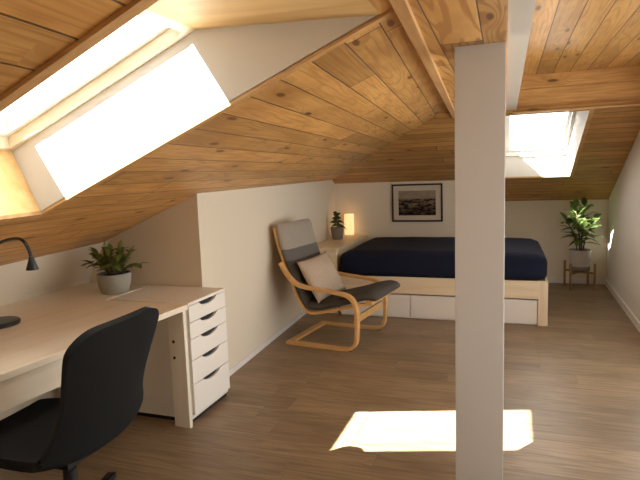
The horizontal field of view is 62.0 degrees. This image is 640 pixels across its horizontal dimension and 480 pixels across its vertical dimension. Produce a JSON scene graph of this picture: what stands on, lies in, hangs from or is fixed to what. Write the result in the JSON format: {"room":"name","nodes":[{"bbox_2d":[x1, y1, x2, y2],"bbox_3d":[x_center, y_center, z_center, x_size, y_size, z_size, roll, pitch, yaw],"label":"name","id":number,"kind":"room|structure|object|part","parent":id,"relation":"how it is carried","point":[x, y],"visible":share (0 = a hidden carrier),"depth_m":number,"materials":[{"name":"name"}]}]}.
{"room":"attic bedroom","nodes":[
{"label":"attic bedroom","id":0,"kind":"room"},
{"bbox_2d":[0,279,88,419],"bbox_3d":[-2.703,1.013,1.574,0.195,0.800,5.540,0,7,19],"label":"wall","id":1,"kind":"structure","parent":0,"point":[55,393],"depth_m":3.58,"materials":[{"name":"paint"}]},
{"bbox_2d":[0,242,102,301],"bbox_3d":[-2.598,0.438,1.462,0.380,0.380,5.540,0,7,19],"label":"wall","id":2,"kind":"structure","parent":0,"point":[55,270],"depth_m":3.56,"materials":[{"name":"paint"}]},
{"bbox_2d":[89,193,209,286],"bbox_3d":[-1.374,0.332,3.956,1.215,1.500,0.100,0,7,19],"label":"wall","id":3,"kind":"structure","parent":0,"point":[173,241],"depth_m":3.76,"materials":[{"name":"paint"}]},
{"bbox_2d":[0,0,446,265],"bbox_3d":[-0.851,-0.306,3.155,3.835,0.001,10.314,-24,1,17],"label":"ceiling","id":4,"kind":"structure","parent":0,"point":[329,115],"depth_m":2.70,"materials":[{"name":"brown wood"}]},
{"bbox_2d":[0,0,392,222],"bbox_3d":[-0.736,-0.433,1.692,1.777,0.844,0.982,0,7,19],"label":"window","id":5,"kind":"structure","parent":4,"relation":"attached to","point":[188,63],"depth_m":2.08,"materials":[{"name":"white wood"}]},
{"bbox_3d":[-1.077,-0.613,1.787,0.942,0.488,0.846,0,7,19],"label":"sash","id":6,"kind":"part","parent":5,"relation":"part of","materials":[{"name":"white"}]},
{"bbox_3d":[-1.076,-0.569,1.792,1.067,0.553,0.982,0,7,19],"label":"frame","id":7,"kind":"part","parent":5,"relation":"part of","materials":[{"name":"brown wood"}]},
{"bbox_2d":[389,0,454,118],"bbox_3d":[0.187,-0.742,1.438,0.049,0.110,7.606,0,7,17],"label":"trim","id":8,"kind":"structure","parent":4,"relation":"attached to","point":[402,8],"depth_m":2.11,"materials":[{"name":"brown wood"}]},
{"bbox_2d":[205,180,335,369],"bbox_3d":[-0.329,0.085,5.529,0.100,1.550,3.769,0,7,17],"label":"wall","id":9,"kind":"structure","parent":0,"point":[244,257],"depth_m":4.59,"materials":[{"name":"paint"}]},
{"bbox_2d":[229,311,305,376],"bbox_3d":[-0.270,0.841,5.537,0.010,0.045,3.664,0,7,17],"label":"baseboard","id":10,"kind":"structure","parent":9,"relation":"attached to","point":[262,346],"depth_m":4.74,"materials":[{"name":"white paint"}]},
{"bbox_2d":[0,283,639,479],"bbox_3d":[-0.013,1.181,3.039,5.200,0.060,10.200,0,7,19],"label":"floor","id":11,"kind":"structure","parent":0,"point":[384,408],"depth_m":3.37,"materials":[{"name":"wood"}]},
{"bbox_2d":[0,306,158,479],"bbox_3d":[-1.063,0.783,2.186,0.771,1.001,0.803,0,7,17],"label":"office chair","id":12,"kind":"object","parent":11,"relation":"on","point":[103,368],"visible":1,"depth_m":1.99,"materials":[{"name":"black fabric"}]},
{"bbox_3d":[-1.052,0.855,2.189,0.240,0.047,0.220,0,7,17],"label":"seat plate","id":13,"kind":"part","parent":12,"relation":"part of","materials":[{"name":"black plastic"}]},
{"bbox_3d":[-1.018,1.156,2.431,0.042,0.042,0.341,-2,7,1],"label":"arm","id":14,"kind":"part","parent":12,"relation":"part of","materials":[{"name":"black plastic"}]},
{"bbox_2d":[0,282,192,428],"bbox_3d":[-1.561,0.829,2.928,1.195,0.769,2.039,1,7,23],"label":"desk","id":15,"kind":"object","parent":11,"relation":"on","point":[32,351],"visible":0.76,"depth_m":2.96,"materials":[{"name":"brown wood"}]},
{"bbox_2d":[0,316,20,328],"label":"lamp base","id":16,"kind":"object","parent":15,"relation":"on","point":[10,321],"depth_m":2.85,"materials":[{"name":"black metal"}]},
{"bbox_2d":[0,237,38,270],"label":"desk lamp","id":17,"kind":"object","parent":15,"relation":"on","point":[32,265],"depth_m":2.37,"materials":[{"name":"black metal"}]},
{"bbox_3d":[-1.202,0.603,2.304,0.018,0.125,0.940,1,7,23],"label":"drawer","id":18,"kind":"part","parent":15,"relation":"part of","materials":[{"name":"brown wood"}]},
{"bbox_2d":[81,239,148,294],"bbox_3d":[-1.382,0.168,3.602,0.476,0.372,0.375,4,9,40],"label":"potted plant","id":19,"kind":"object","parent":15,"relation":"on","point":[117,281],"visible":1,"depth_m":3.54,"materials":[{"name":"green plant"}]},
{"bbox_3d":[-1.384,0.149,3.590,0.310,0.188,0.241,5,9,44],"label":"stem","id":20,"kind":"part","parent":19,"relation":"part of","materials":[{"name":"brown"}]},
{"bbox_3d":[-1.388,0.288,3.603,0.220,0.135,0.220,0,7,19],"label":"pot","id":21,"kind":"part","parent":19,"relation":"part of","materials":[{"name":"white ceramic"}]},
{"bbox_3d":[-0.850,0.785,3.243,0.113,0.735,0.028,1,7,23],"label":"leg","id":22,"kind":"part","parent":15,"relation":"part of","materials":[{"name":"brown wood"}]},
{"bbox_2d":[110,285,229,421],"bbox_3d":[-0.985,0.734,3.572,0.580,0.767,0.451,0,7,19],"label":"drawer unit","id":23,"kind":"object","parent":11,"relation":"on","point":[206,324],"visible":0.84,"depth_m":3.40,"materials":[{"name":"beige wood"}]},
{"bbox_3d":[-0.998,0.362,3.528,0.580,0.018,0.451,0,7,19],"label":"panel","id":24,"kind":"part","parent":23,"relation":"part of","materials":[{"name":"white wood"}]},
{"bbox_3d":[-0.730,0.427,3.443,0.017,0.101,0.443,0,7,19],"label":"drawer","id":25,"kind":"part","parent":23,"relation":"part of","materials":[{"name":"white wood"}]},
{"bbox_3d":[-0.726,0.532,3.455,0.017,0.101,0.443,0,7,19],"label":"drawer","id":26,"kind":"part","parent":23,"relation":"part of","materials":[{"name":"white wood"}]},
{"bbox_3d":[-0.722,0.651,3.470,0.017,0.131,0.443,0,7,19],"label":"drawer","id":27,"kind":"part","parent":23,"relation":"part of","materials":[{"name":"white wood"}]},
{"bbox_3d":[-0.717,0.792,3.486,0.017,0.146,0.443,0,7,19],"label":"drawer","id":28,"kind":"part","parent":23,"relation":"part of","materials":[{"name":"white wood"}]},
{"bbox_3d":[-0.712,0.964,3.507,0.017,0.191,0.443,0,7,19],"label":"drawer","id":29,"kind":"part","parent":23,"relation":"part of","materials":[{"name":"white wood"}]},
{"bbox_2d":[273,219,399,351],"bbox_3d":[0.174,0.369,4.944,1.008,1.090,0.745,2,8,27],"label":"armchair","id":30,"kind":"object","parent":11,"relation":"on","point":[296,242],"visible":0.88,"depth_m":4.82,"materials":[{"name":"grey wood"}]},
{"bbox_2d":[276,219,320,305],"bbox_3d":[-0.121,0.190,5.072,0.324,0.745,0.630,2,8,27],"label":"cushion","id":31,"kind":"object","parent":30,"relation":"on","point":[296,242],"depth_m":4.88,"materials":[{"name":"fabric"}]},
{"bbox_3d":[-0.013,0.578,4.678,0.759,0.752,0.055,2,8,27],"label":"frame","id":32,"kind":"part","parent":30,"relation":"part of","materials":[{"name":"brown wood"}]},
{"bbox_2d":[297,251,345,303],"bbox_3d":[0.021,0.336,4.976,0.229,0.393,0.558,2,8,30],"label":"throw pillow","id":33,"kind":"object","parent":30,"relation":"on","point":[319,270],"visible":0.91,"depth_m":4.88,"materials":[{"name":"beige fabric"}]},
{"bbox_3d":[0.017,0.277,4.691,0.952,0.783,0.045,2,8,27],"label":"seat rail","id":34,"kind":"part","parent":30,"relation":"part of","materials":[{"name":"brown wood"}]},
{"bbox_2d":[307,280,399,309],"bbox_3d":[0.316,0.503,4.889,0.699,0.216,0.630,2,8,27],"label":"seat cushion","id":35,"kind":"object","parent":30,"relation":"on","point":[372,293],"depth_m":4.69,"materials":[{"name":"fabric"}]},
{"bbox_3d":[0.301,0.495,5.287,0.759,0.752,0.055,2,8,27],"label":"frame","id":36,"kind":"part","parent":30,"relation":"part of","materials":[{"name":"brown wood"}]},
{"bbox_2d":[310,234,367,312],"bbox_3d":[0.243,0.367,6.505,0.377,0.722,1.355,0,7,19],"label":"nightstand","id":37,"kind":"object","parent":11,"relation":"on","point":[334,249],"visible":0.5,"depth_m":6.08,"materials":[{"name":"brown wood"}]},
{"bbox_2d":[329,211,345,239],"bbox_3d":[0.218,-0.185,6.631,0.225,0.347,0.185,4,9,42],"label":"potted plant","id":38,"kind":"object","parent":37,"relation":"on","point":[336,232],"visible":1,"depth_m":6.59,"materials":[{"name":"green plant"}]},
{"bbox_3d":[0.214,-0.085,6.635,0.164,0.148,0.164,0,7,19],"label":"pot","id":39,"kind":"part","parent":38,"relation":"part of","materials":[{"name":"grey ceramic"}]},
{"bbox_3d":[0.231,0.019,6.464,0.377,0.021,1.355,0,7,19],"label":"panel","id":40,"kind":"part","parent":37,"relation":"part of","materials":[{"name":"brown wood"}]},
{"bbox_2d":[344,214,353,235],"bbox_3d":[0.384,-0.201,7.009,0.125,0.278,0.125,0,7,19],"label":"lamp","id":41,"kind":"object","parent":37,"relation":"on","point":[348,218],"visible":1,"depth_m":6.96,"materials":[{"name":"beige"}]},
{"bbox_2d":[340,276,547,325],"bbox_3d":[1.416,0.520,6.088,2.093,0.438,1.394,0,7,19],"label":"bed","id":42,"kind":"object","parent":11,"relation":"on","point":[416,297],"visible":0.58,"depth_m":5.43,"materials":[{"name":"brown wood"}]},
{"bbox_3d":[0.584,0.686,5.679,0.748,0.234,0.020,0,7,19],"label":"drawer","id":43,"kind":"part","parent":42,"relation":"part of","materials":[{"name":"beige wood"}]},
{"bbox_3d":[1.233,0.691,5.454,0.605,0.234,0.020,0,7,19],"label":"drawer","id":44,"kind":"part","parent":42,"relation":"part of","materials":[{"name":"beige wood"}]},
{"bbox_3d":[1.189,0.474,5.432,2.093,0.176,0.024,0,7,19],"label":"rail","id":45,"kind":"part","parent":42,"relation":"part of","materials":[{"name":"brown wood"}]},
{"bbox_2d":[341,237,546,280],"bbox_3d":[1.408,0.175,6.043,2.073,0.285,1.400,0,7,19],"label":"mattress","id":46,"kind":"object","parent":42,"relation":"on","point":[427,257],"visible":0.83,"depth_m":5.54,"materials":[{"name":"blue fabric"}]},
{"bbox_3d":[1.814,0.695,5.252,0.606,0.234,0.020,0,7,19],"label":"drawer","id":47,"kind":"part","parent":42,"relation":"part of","materials":[{"name":"beige wood"}]},
{"bbox_3d":[2.144,0.609,5.130,0.088,0.438,0.052,0,7,19],"label":"leg","id":48,"kind":"part","parent":42,"relation":"part of","materials":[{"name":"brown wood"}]},
{"bbox_2d":[563,260,595,290],"bbox_3d":[3.251,0.440,6.682,0.300,0.335,0.300,-1,7,11],"label":"plant stand","id":49,"kind":"object","parent":11,"relation":"on","point":[571,272],"visible":0.88,"depth_m":6.57,"materials":[{"name":"brown wood"}]},
{"bbox_3d":[3.142,0.425,6.843,0.024,0.335,0.024,-1,7,11],"label":"leg","id":50,"kind":"part","parent":49,"relation":"part of","materials":[{"name":"brown wood"}]},
{"bbox_3d":[3.089,0.458,6.574,0.024,0.335,0.024,-1,7,11],"label":"leg","id":51,"kind":"part","parent":49,"relation":"part of","materials":[{"name":"brown wood"}]},
{"bbox_2d":[560,197,605,271],"bbox_3d":[3.229,-0.066,6.597,0.556,0.909,0.497,0,7,19],"label":"potted plant","id":52,"kind":"object","parent":49,"relation":"on","point":[580,257],"visible":0.98,"depth_m":6.56,"materials":[{"name":"green plant"}]},
{"bbox_3d":[3.244,0.249,6.659,0.256,0.268,0.256,0,7,19],"label":"pot","id":53,"kind":"part","parent":52,"relation":"part of","materials":[{"name":"white ceramic"}]},
{"bbox_3d":[3.211,-0.131,6.577,0.195,0.567,0.290,-7,9,-39],"label":"stem","id":54,"kind":"part","parent":52,"relation":"part of","materials":[{"name":"green plant"}]},
{"bbox_3d":[3.413,0.422,6.790,0.024,0.335,0.024,-1,7,11],"label":"leg","id":55,"kind":"part","parent":49,"relation":"part of","materials":[{"name":"brown wood"}]},
{"bbox_3d":[3.360,0.456,6.521,0.024,0.335,0.024,-1,7,11],"label":"leg","id":56,"kind":"part","parent":49,"relation":"part of","materials":[{"name":"brown wood"}]},
{"bbox_2d":[335,173,454,240],"bbox_3d":[1.167,-0.229,6.903,2.082,1.750,0.100,0,7,19],"label":"wall","id":57,"kind":"structure","parent":0,"point":[370,204],"depth_m":6.96,"materials":[{"name":"paint"}]},
{"bbox_2d":[392,183,442,221],"bbox_3d":[1.233,-0.473,6.779,0.641,0.479,0.028,0,7,19],"label":"framed picture","id":58,"kind":"object","parent":57,"relation":"attached to","point":[410,202],"visible":1,"depth_m":6.77,"materials":[{"name":"black"}]},
{"bbox_2d":[398,190,435,214],"bbox_3d":[1.233,-0.470,6.778,0.471,0.314,0.002,0,7,19],"label":"print","id":59,"kind":"object","parent":58,"relation":"attached to","point":[410,202],"depth_m":6.78},
{"bbox_2d":[408,0,506,108],"bbox_3d":[0.254,-0.719,1.418,0.460,0.020,7.600,0,7,19],"label":"ceiling","id":60,"kind":"structure","parent":0,"point":[444,25],"depth_m":1.94,"materials":[{"name":"brown wood"}]},
{"bbox_2d":[454,42,505,479],"bbox_3d":[0.720,0.180,2.400,0.208,2.030,0.105,0,7,19],"label":"pillar","id":61,"kind":"structure","parent":0,"point":[480,69],"depth_m":2.34,"materials":[{"name":"paint"}]},
{"bbox_2d":[333,100,639,200],"bbox_3d":[1.514,-0.897,6.054,3.800,0.001,3.072,0,-15,19],"label":"ceiling","id":62,"kind":"structure","parent":0,"point":[426,152],"depth_m":5.95,"materials":[{"name":"brown wood"}]},
{"bbox_2d":[505,109,593,179],"bbox_3d":[2.287,-1.026,5.554,0.806,0.790,1.507,0,7,19],"label":"window","id":63,"kind":"structure","parent":62,"relation":"attached to","point":[551,159],"depth_m":6.16,"materials":[{"name":"white"}]},
{"bbox_3d":[2.331,-1.210,5.733,0.634,0.468,0.972,0,7,19],"label":"sash","id":64,"kind":"part","parent":63,"relation":"part of","materials":[{"name":"white"}]},
{"bbox_3d":[2.332,-1.166,5.739,0.770,0.529,1.097,0,7,19],"label":"frame","id":65,"kind":"part","parent":63,"relation":"part of","materials":[{"name":"white"}]},
{"bbox_2d":[505,199,607,278],"bbox_3d":[3.064,-0.235,7.054,1.404,1.600,0.120,0,7,19],"label":"wall","id":66,"kind":"structure","parent":0,"point":[540,221],"depth_m":7.01,"materials":[{"name":"paint"}]},
{"bbox_2d":[547,277,604,283],"bbox_3d":[3.038,0.530,7.091,1.340,0.075,0.014,0,7,19],"label":"baseboard","id":67,"kind":"structure","parent":66,"relation":"attached to","point":[550,279],"depth_m":6.97,"materials":[{"name":"white paint"}]},
{"bbox_2d":[522,0,639,75],"bbox_3d":[1.133,-1.031,1.109,1.280,0.020,7.770,0,7,19],"label":"ceiling","id":68,"kind":"structure","parent":0,"point":[566,35],"depth_m":3.44,"materials":[{"name":"brown wood"}]},
{"bbox_2d":[506,0,535,109],"bbox_3d":[0.510,-0.883,1.308,0.085,0.320,7.600,0,7,19],"label":"beam","id":69,"kind":"structure","parent":68,"relation":"attached to","point":[520,12],"depth_m":2.30,"materials":[{"name":"white paint"}]},
{"bbox_2d":[506,0,507,105],"bbox_3d":[0.469,-0.740,1.340,0.012,0.050,7.600,0,7,19],"label":"trim","id":70,"kind":"structure","parent":69,"relation":"attached to","point":[507,0],"depth_m":2.28,"materials":[{"name":"brown wood"}]},
{"bbox_2d":[509,66,639,112],"bbox_3d":[2.269,-1.352,4.712,1.500,0.378,0.045,0,7,19],"label":"beam","id":71,"kind":"structure","parent":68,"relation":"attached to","point":[617,84],"depth_m":4.68,"materials":[{"name":"brown wood"}]},
{"bbox_2d":[513,104,639,113],"bbox_3d":[2.305,-1.158,4.697,1.140,0.014,0.030,0,7,19],"label":"trim","id":72,"kind":"structure","parent":71,"relation":"attached to","point":[628,104],"depth_m":4.70,"materials":[{"name":"brown wood"}]},
{"bbox_2d":[606,131,639,321],"bbox_3d":[1.987,-0.074,2.179,0.120,2.500,10.007,1,7,21],"label":"wall","id":73,"kind":"structure","parent":0,"point":[623,230],"depth_m":5.56,"materials":[{"name":"paint"}]},
{"bbox_2d":[605,279,639,331],"bbox_3d":[3.227,0.691,5.678,0.014,0.075,2.581,1,7,21],"label":"baseboard","id":74,"kind":"structure","parent":73,"relation":"attached to","point":[635,321],"depth_m":5.59,"materials":[{"name":"white paint"}]}
]}

